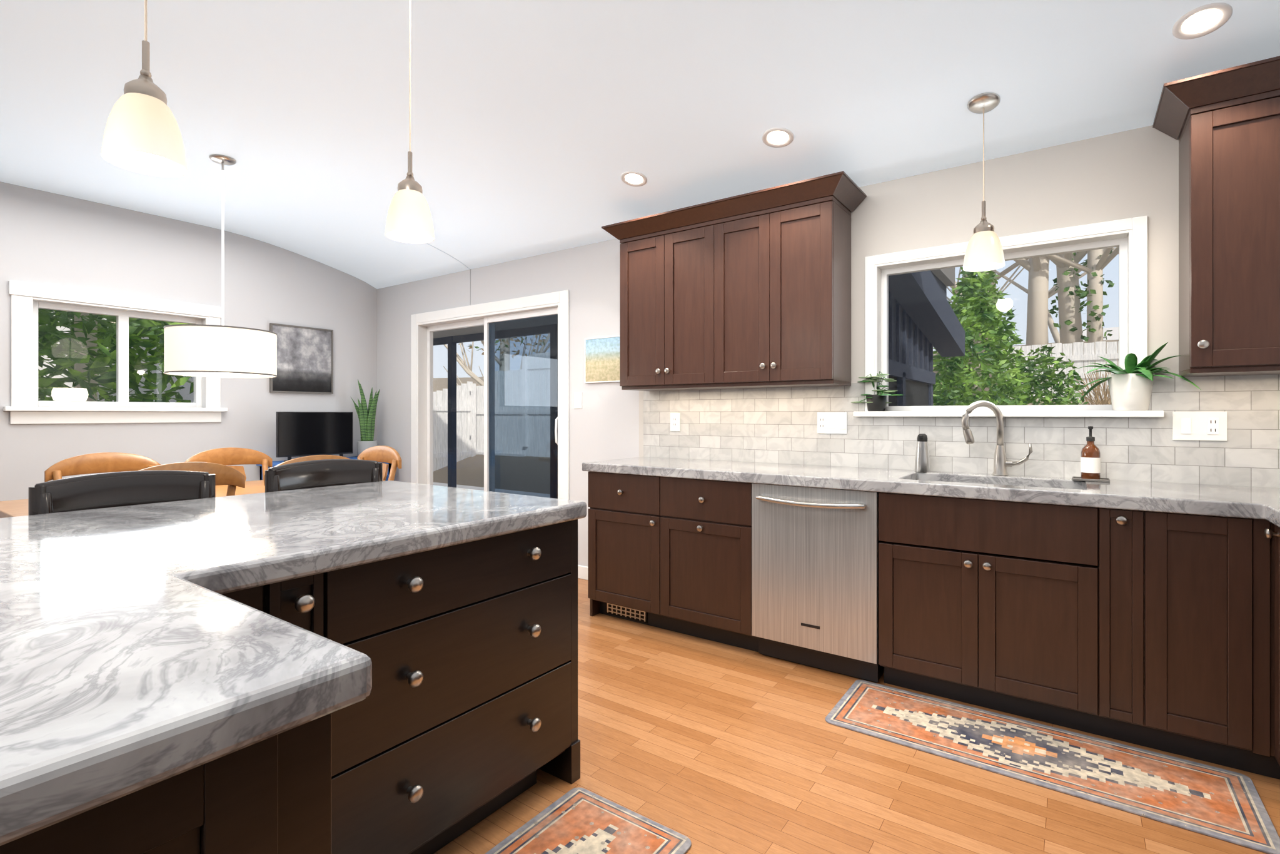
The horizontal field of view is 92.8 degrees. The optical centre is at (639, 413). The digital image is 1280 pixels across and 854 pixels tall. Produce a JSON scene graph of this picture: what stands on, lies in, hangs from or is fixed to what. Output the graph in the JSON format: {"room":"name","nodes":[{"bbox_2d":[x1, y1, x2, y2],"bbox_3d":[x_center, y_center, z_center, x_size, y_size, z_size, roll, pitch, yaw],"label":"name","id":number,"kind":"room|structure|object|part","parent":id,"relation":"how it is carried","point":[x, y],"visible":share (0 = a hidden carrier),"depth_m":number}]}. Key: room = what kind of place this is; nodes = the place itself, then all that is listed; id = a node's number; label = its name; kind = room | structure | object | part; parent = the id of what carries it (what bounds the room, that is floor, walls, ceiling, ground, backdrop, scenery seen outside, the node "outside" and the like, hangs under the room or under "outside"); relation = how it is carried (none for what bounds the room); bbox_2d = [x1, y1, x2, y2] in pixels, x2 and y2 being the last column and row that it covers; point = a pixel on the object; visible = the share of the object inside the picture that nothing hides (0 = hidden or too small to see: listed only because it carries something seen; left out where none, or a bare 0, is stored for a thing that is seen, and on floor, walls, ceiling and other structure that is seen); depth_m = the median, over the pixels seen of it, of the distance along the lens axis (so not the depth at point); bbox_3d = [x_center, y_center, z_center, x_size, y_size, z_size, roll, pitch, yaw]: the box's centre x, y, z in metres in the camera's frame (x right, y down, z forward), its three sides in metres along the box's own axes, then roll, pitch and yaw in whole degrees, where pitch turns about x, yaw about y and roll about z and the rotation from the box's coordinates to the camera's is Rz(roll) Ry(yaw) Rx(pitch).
{"room":"kitchen","nodes":[
{"label":"kitchen","id":0,"kind":"room"},
{"bbox_2d":[0,181,377,500],"bbox_3d":[-4.203,-0.175,3.864,0.150,2.750,5.350,0,0,35],"label":"wall","id":1,"kind":"structure","parent":0,"point":[46,237],"depth_m":4.66},
{"bbox_2d":[3,280,227,423],"bbox_3d":[-3.748,-0.398,4.436,0.205,0.925,1.250,0,0,35],"label":"window","id":2,"kind":"structure","parent":1,"relation":"in","point":[51,414],"depth_m":4.30},
{"bbox_3d":[-3.791,-0.403,4.467,0.050,0.705,0.980,0,0,35],"label":"window far sash","id":3,"kind":"part","parent":2,"relation":"part of"},
{"bbox_2d":[269,322,333,393],"bbox_3d":[-2.992,-0.480,5.404,0.030,0.590,0.535,0,0,35],"label":"picture","id":4,"kind":"object","parent":1,"relation":"attached to","point":[304,359],"visible":0.9,"depth_m":5.40},
{"bbox_2d":[0,0,1279,288],"bbox_3d":[-1.375,-1.415,1.939,6.690,0.370,5.200,0,0,35],"label":"ceiling","id":5,"kind":"structure","parent":0,"point":[539,126],"depth_m":2.75},
{"bbox_2d":[100,0,187,176],"bbox_3d":[-1.156,-1.035,1.427,0.158,0.900,0.158,0,0,35],"label":"pendant light","id":6,"kind":"object","parent":5,"relation":"hanging from","point":[142,134],"visible":1,"depth_m":1.40},
{"bbox_2d":[163,153,277,377],"bbox_3d":[-2.430,-0.856,3.551,0.544,1.260,0.544,0,0,35],"label":"drum pendant light","id":7,"kind":"object","parent":5,"relation":"hanging from","point":[222,351],"visible":1,"depth_m":3.35},
{"bbox_2d":[384,0,434,243],"bbox_3d":[-0.773,-1.040,2.050,0.158,0.890,0.158,0,0,35],"label":"pendant light","id":8,"kind":"object","parent":5,"relation":"hanging from","point":[409,219],"visible":1,"depth_m":2.01},
{"bbox_2d":[620,170,647,186],"bbox_3d":[-0.035,-1.368,3.550,0.156,0.038,0.153,0,0,35],"label":"recessed light","id":9,"kind":"object","parent":5,"relation":"in","point":[633,178],"visible":1,"depth_m":3.55},
{"bbox_2d":[761,126,794,147],"bbox_3d":[0.684,-1.371,3.025,0.156,0.038,0.153,0,0,35],"label":"recessed light","id":10,"kind":"object","parent":5,"relation":"in","point":[778,137],"visible":1,"depth_m":3.02},
{"bbox_2d":[962,92,1004,271],"bbox_3d":[1.482,-0.994,2.628,0.158,0.724,0.158,0,0,35],"label":"light","id":11,"kind":"object","parent":5,"relation":"hanging from","point":[984,251],"visible":1,"depth_m":2.60},
{"bbox_2d":[1171,2,1232,39],"bbox_3d":[1.959,-1.368,2.127,0.156,0.038,0.153,0,0,35],"label":"recessed light","id":12,"kind":"object","parent":5,"relation":"in","point":[1202,20],"visible":1,"depth_m":2.12},
{"bbox_2d":[377,125,1178,566],"bbox_3d":[0.179,-0.030,4.116,6.990,2.460,0.150,0,0,35],"label":"wall","id":13,"kind":"structure","parent":0,"point":[1128,174],"depth_m":3.22},
{"bbox_2d":[427,243,470,305],"bbox_3d":[-1.644,-1.164,4.894,0.006,0.484,0.700,0,0,35],"label":"cable","id":14,"kind":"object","parent":13,"relation":"attached to","point":[469,278],"depth_m":5.18},
{"bbox_2d":[410,289,569,499],"bbox_3d":[-1.282,0.140,5.142,1.950,2.120,0.156,0,0,35],"label":"door frame","id":15,"kind":"structure","parent":13,"relation":"attached to","point":[421,322],"depth_m":5.10},
{"bbox_2d":[427,307,557,498],"bbox_3d":[-1.276,0.181,5.152,1.742,1.993,0.095,0,0,39],"label":"sliding door","id":16,"kind":"structure","parent":13,"relation":"in","point":[488,322],"depth_m":5.02},
{"bbox_2d":[574,392,582,408],"bbox_3d":[-0.457,-0.100,4.467,0.072,0.115,0.016,0,0,35],"label":"light switch","id":17,"kind":"object","parent":13,"relation":"attached to","point":[578,400],"visible":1,"depth_m":4.46},
{"bbox_2d":[577,564,587,579],"bbox_3d":[-0.242,1.153,4.316,0.699,0.095,0.013,0,0,36],"label":"baseboard","id":18,"kind":"structure","parent":13,"relation":"attached to","point":[582,571],"depth_m":4.42},
{"bbox_2d":[584,335,619,382],"bbox_3d":[-0.245,-0.385,4.310,0.365,0.320,0.025,0,0,35],"label":"framed picture","id":19,"kind":"object","parent":13,"relation":"attached to","point":[601,359],"visible":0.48,"depth_m":4.31},
{"bbox_2d":[616,213,741,390],"bbox_3d":[0.262,-0.635,3.754,0.732,0.925,0.319,0,0,35],"label":"upper cabinet","id":20,"kind":"object","parent":13,"relation":"attached to","point":[671,277],"depth_m":3.61},
{"bbox_2d":[724,190,854,388],"bbox_3d":[0.758,-0.635,3.400,0.732,0.925,0.319,0,0,35],"label":"upper cabinet","id":21,"kind":"object","parent":13,"relation":"attached to","point":[750,290],"depth_m":3.22},
{"bbox_2d":[643,373,1279,487],"bbox_3d":[1.439,0.060,3.118,3.471,0.456,0.010,0,0,35],"label":"tile backsplash","id":22,"kind":"structure","parent":13,"relation":"attached to","point":[779,425],"depth_m":2.95},
{"bbox_2d":[670,412,680,430],"bbox_3d":[0.229,0.050,3.969,0.075,0.118,0.009,0,0,35],"label":"electrical outlet","id":23,"kind":"object","parent":22,"relation":"attached to","point":[675,421],"visible":1,"depth_m":3.96},
{"bbox_2d":[817,412,847,433],"bbox_3d":[1.062,0.048,3.375,0.165,0.118,0.009,0,0,35],"label":"outlet","id":24,"kind":"object","parent":22,"relation":"attached to","point":[831,422],"visible":1,"depth_m":3.37},
{"bbox_2d":[1172,411,1226,440],"bbox_3d":[2.291,0.048,2.498,0.165,0.118,0.009,0,0,35],"label":"outlet","id":25,"kind":"object","parent":22,"relation":"attached to","point":[1200,425],"visible":1,"depth_m":2.50},
{"bbox_2d":[864,215,1147,410],"bbox_3d":[1.728,-0.430,2.996,1.170,0.830,0.154,0,0,35],"label":"window","id":26,"kind":"structure","parent":13,"relation":"in","point":[1133,231],"depth_m":2.88},
{"bbox_3d":[1.747,-0.399,3.022,1.046,0.768,0.040,0,0,35],"label":"window sink sash","id":27,"kind":"part","parent":26,"relation":"part of"},
{"bbox_2d":[853,410,1164,417],"bbox_3d":[1.716,-0.001,2.980,1.270,0.028,0.195,0,0,35],"label":"windowsill","id":28,"kind":"structure","parent":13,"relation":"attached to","point":[1130,413],"depth_m":2.81},
{"bbox_2d":[851,370,904,410],"bbox_3d":[1.256,-0.121,3.234,0.272,0.211,0.181,0,0,35],"label":"potted plant","id":29,"kind":"object","parent":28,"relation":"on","point":[877,402],"depth_m":3.21},
{"bbox_2d":[1076,342,1200,410],"bbox_3d":[2.136,-0.157,2.643,0.409,0.282,0.446,0,0,35],"label":"potted plant","id":30,"kind":"object","parent":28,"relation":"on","point":[1130,385],"depth_m":2.59},
{"bbox_2d":[1152,55,1279,377],"bbox_3d":[2.396,-0.690,2.181,0.831,1.071,0.402,0,0,35],"label":"upper cabinet","id":31,"kind":"object","parent":13,"relation":"attached to","point":[1222,126],"visible":1,"depth_m":2.22},
{"bbox_2d":[433,577,1279,853],"bbox_3d":[-1.375,1.225,1.939,6.990,0.050,5.500,0,0,35],"label":"floor","id":32,"kind":"structure","parent":0,"point":[706,745],"depth_m":2.01},
{"bbox_2d":[44,452,160,481],"bbox_3d":[-2.938,0.713,3.434,0.542,0.976,0.524,0,0,35],"label":"dining chair","id":33,"kind":"object","parent":32,"relation":"on","point":[99,462],"visible":0.27,"depth_m":3.55},
{"bbox_2d":[28,470,215,515],"bbox_3d":[-1.474,0.693,1.837,0.483,1.016,0.468,0,0,35],"label":"bar stool","id":34,"kind":"object","parent":32,"relation":"on","point":[105,490],"visible":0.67,"depth_m":1.94},
{"bbox_2d":[137,461,245,495],"bbox_3d":[-2.342,0.713,3.009,0.542,0.976,0.524,0,0,35],"label":"dining chair","id":35,"kind":"object","parent":32,"relation":"on","point":[232,478],"visible":0.21,"depth_m":2.96},
{"bbox_2d":[0,479,385,517],"bbox_3d":[-2.422,0.824,3.527,0.980,0.752,1.770,0,0,35],"label":"dining table","id":36,"kind":"object","parent":32,"relation":"on","point":[13,508],"visible":0.04,"depth_m":3.18},
{"bbox_2d":[184,447,272,480],"bbox_3d":[-2.566,0.713,3.955,0.542,0.976,0.524,0,0,35],"label":"dining chair","id":37,"kind":"object","parent":32,"relation":"on","point":[227,456],"visible":0.19,"depth_m":4.13},
{"bbox_2d":[0,519,580,853],"bbox_3d":[-0.917,0.771,1.043,1.276,0.858,2.414,0,0,35],"label":"kitchen island","id":38,"kind":"object","parent":32,"relation":"on","point":[461,718],"visible":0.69,"depth_m":1.49},
{"bbox_2d":[0,480,586,845],"bbox_3d":[-1.085,0.313,1.148,1.740,0.054,2.450,0,0,35],"label":"island countertop","id":39,"kind":"structure","parent":38,"relation":"on","point":[137,650],"depth_m":0.81},
{"bbox_2d":[263,454,350,485],"bbox_3d":[-1.982,0.713,3.514,0.542,0.976,0.524,0,0,35],"label":"dining chair","id":40,"kind":"object","parent":32,"relation":"on","point":[313,458],"visible":0.12,"depth_m":3.33},
{"bbox_2d":[264,458,382,492],"bbox_3d":[-1.108,0.693,2.350,0.483,1.016,0.468,0,0,35],"label":"bar stool","id":41,"kind":"object","parent":32,"relation":"on","point":[314,473],"visible":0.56,"depth_m":2.46},
{"bbox_2d":[256,455,391,480],"bbox_3d":[-2.733,0.800,5.364,0.440,0.800,1.000,0,0,35],"label":"tv stand","id":42,"kind":"object","parent":32,"relation":"on","point":[275,463],"visible":0.06,"depth_m":5.17},
{"bbox_2d":[275,411,352,461],"bbox_3d":[-2.786,0.190,5.255,0.160,0.419,0.640,0,0,35],"label":"tv","id":43,"kind":"object","parent":42,"relation":"on","point":[302,433],"visible":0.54,"depth_m":5.22},
{"bbox_2d":[350,378,380,455],"bbox_3d":[-2.533,0.040,5.692,0.212,0.718,0.244,0,0,35],"label":"snake plant","id":44,"kind":"object","parent":42,"relation":"on","point":[366,416],"visible":1,"depth_m":5.65},
{"bbox_2d":[357,445,401,480],"bbox_3d":[-1.988,0.713,4.152,0.524,0.976,0.542,0,0,35],"label":"dining chair","id":45,"kind":"object","parent":32,"relation":"on","point":[384,453],"visible":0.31,"depth_m":4.31},
{"bbox_2d":[485,786,691,853],"bbox_3d":[-0.274,1.196,1.485,0.440,0.007,0.860,0,0,35],"label":"area rug","id":46,"kind":"object","parent":32,"relation":"on","point":[578,820],"visible":1,"depth_m":1.74},
{"bbox_2d":[587,471,670,630],"bbox_3d":[0.099,0.769,3.693,0.574,0.862,0.608,0,0,35],"label":"base cabinet","id":47,"kind":"object","parent":32,"relation":"on","point":[629,514],"depth_m":3.44},
{"bbox_2d":[605,602,647,622],"bbox_3d":[-0.081,1.148,3.554,0.300,0.080,0.007,0,0,35],"label":"air vent","id":48,"kind":"object","parent":47,"relation":"attached to","point":[628,613],"visible":0.71,"depth_m":3.55},
{"bbox_2d":[670,477,758,651],"bbox_3d":[0.479,0.769,3.422,0.601,0.862,0.608,0,0,35],"label":"base cabinet","id":49,"kind":"object","parent":32,"relation":"on","point":[711,520],"depth_m":3.14},
{"bbox_2d":[751,482,884,682],"bbox_3d":[0.940,0.769,3.032,0.589,0.861,0.671,0,0,35],"label":"dishwasher","id":50,"kind":"object","parent":32,"relation":"on","point":[815,576],"visible":0.94,"depth_m":2.80},
{"bbox_2d":[878,519,1103,735],"bbox_3d":[1.525,0.880,2.676,0.766,0.640,0.608,0,0,35],"label":"base cabinet","id":51,"kind":"object","parent":32,"relation":"on","point":[995,618],"depth_m":2.40},
{"bbox_2d":[582,456,1279,527],"bbox_3d":[0.445,0.417,1.726,3.470,0.262,3.408,0,0,35],"label":"countertop","id":52,"kind":"structure","parent":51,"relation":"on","point":[1249,502],"depth_m":2.55},
{"bbox_2d":[914,433,929,472],"bbox_3d":[1.397,0.191,3.017,0.070,0.188,0.075,0,0,35],"label":"soap dispenser","id":53,"kind":"object","parent":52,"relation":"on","point":[922,461],"visible":1,"depth_m":3.00},
{"bbox_2d":[961,400,1033,475],"bbox_3d":[1.654,0.110,2.826,0.277,0.349,0.151,0,0,35],"label":"faucet","id":54,"kind":"object","parent":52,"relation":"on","point":[1001,463],"visible":0.98,"depth_m":2.84},
{"bbox_2d":[1071,475,1109,482],"bbox_3d":[1.941,0.280,2.626,0.130,0.010,0.100,0,0,35],"label":"soap tray","id":55,"kind":"object","parent":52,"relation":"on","point":[1103,479],"visible":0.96,"depth_m":2.60},
{"bbox_2d":[1080,425,1100,478],"bbox_3d":[1.939,0.166,2.624,0.069,0.229,0.075,0,0,35],"label":"soap bottle","id":56,"kind":"object","parent":55,"relation":"on","point":[1090,460],"visible":0.94,"depth_m":2.60},
{"bbox_2d":[824,679,1279,853],"bbox_3d":[1.364,1.196,2.196,1.270,0.007,0.460,0,0,35],"label":"area rug","id":57,"kind":"object","parent":32,"relation":"on","point":[1226,805],"visible":1,"depth_m":2.09},
{"bbox_2d":[1073,505,1278,778],"bbox_3d":[1.991,0.769,2.343,0.501,0.862,0.608,0,0,35],"label":"base cabinet","id":58,"kind":"object","parent":32,"relation":"on","point":[1153,629],"depth_m":2.08},
{"bbox_2d":[1266,524,1279,765],"bbox_3d":[2.098,0.769,1.555,0.580,0.862,0.531,0,0,35],"label":"base cabinet","id":59,"kind":"object","parent":32,"relation":"on","point":[1269,533],"depth_m":1.91},
{"bbox_2d":[1278,763,1279,779],"bbox_3d":[2.392,0.769,2.057,0.684,0.862,0.608,0,0,35],"label":"base cabinet","id":60,"kind":"object","parent":32,"relation":"on","point":[1279,766],"depth_m":2.00},
{"label":"outside","id":61,"kind":"structure","parent":0,"visible":0},
{"bbox_2d":[433,339,1118,493],"bbox_3d":[7.043,-0.280,13.868,80.000,3.339,56.000,0,0,35],"label":"ground","id":62,"kind":"structure","parent":61,"point":[473,461],"depth_m":11.61},
{"bbox_2d":[38,311,193,402],"bbox_3d":[-13.214,-2.430,13.884,5.400,7.540,7.100,0,0,35],"label":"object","id":63,"kind":"structure","parent":62,"relation":"on","point":[185,390],"depth_m":13.16},
{"bbox_2d":[38,308,193,402],"bbox_3d":[-9.551,-3.245,6.674,5.782,9.490,9.340,0,0,35],"label":"trees","id":64,"kind":"object","parent":62,"relation":"on","point":[64,389],"depth_m":9.35},
{"bbox_2d":[433,381,475,471],"bbox_3d":[-4.968,0.471,11.073,0.110,2.337,4.900,0,0,35],"label":"fence","id":65,"kind":"object","parent":62,"relation":"on","point":[462,443],"depth_m":12.76},
{"bbox_2d":[433,482,550,497],"bbox_3d":[-1.492,1.295,7.500,8.900,0.090,3.380,0,0,35],"label":"patio slab","id":66,"kind":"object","parent":62,"relation":"on","point":[463,486],"depth_m":10.11},
{"bbox_2d":[433,267,964,498],"bbox_3d":[-1.736,0.010,7.184,9.570,2.660,2.580,0,0,35],"label":"house","id":67,"kind":"structure","parent":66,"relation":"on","point":[953,346],"depth_m":4.87},
{"bbox_2d":[443,333,550,385],"bbox_3d":[-1.525,-2.983,14.345,9.436,7.369,3.837,0,0,35],"label":"tree","id":68,"kind":"object","parent":62,"relation":"on","point":[468,369],"depth_m":15.61},
{"bbox_2d":[475,352,550,457],"bbox_3d":[-3.265,0.169,12.936,7.300,3.962,0.110,0,0,35],"label":"patio","id":69,"kind":"structure","parent":62,"relation":"on","point":[479,433],"depth_m":12.38},
{"bbox_2d":[932,358,991,403],"bbox_3d":[5.344,-0.279,10.226,1.071,1.359,0.484,0,0,35],"label":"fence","id":70,"kind":"object","parent":62,"relation":"on","point":[985,389],"depth_m":10.22},
{"bbox_2d":[932,266,1089,405],"bbox_3d":[4.741,-0.709,8.858,2.948,2.966,1.706,0,0,35],"label":"shrubs","id":71,"kind":"object","parent":62,"relation":"on","point":[1001,363],"depth_m":8.33},
{"bbox_2d":[932,246,1118,368],"bbox_3d":[14.121,-10.087,14.918,30.758,19.606,21.679,0,0,35],"label":"trees","id":72,"kind":"object","parent":62,"relation":"on","point":[1067,312],"depth_m":12.73},
{"bbox_2d":[1001,340,1118,399],"bbox_3d":[11.480,-0.467,6.963,12.775,1.512,0.110,0,0,39],"label":"fence","id":73,"kind":"object","parent":62,"relation":"on","point":[1112,349],"depth_m":10.27},
{"bbox_2d":[1059,327,1118,340],"bbox_3d":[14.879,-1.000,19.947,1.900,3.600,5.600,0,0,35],"label":"house","id":74,"kind":"structure","parent":62,"relation":"on","point":[1115,332],"depth_m":19.19},
{"bbox_2d":[1069,365,1114,404],"bbox_3d":[8.995,-0.175,7.426,1.311,1.149,6.337,0,0,-43],"label":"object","id":75,"kind":"object","parent":62,"relation":"on","point":[1105,401],"depth_m":9.36}
]}

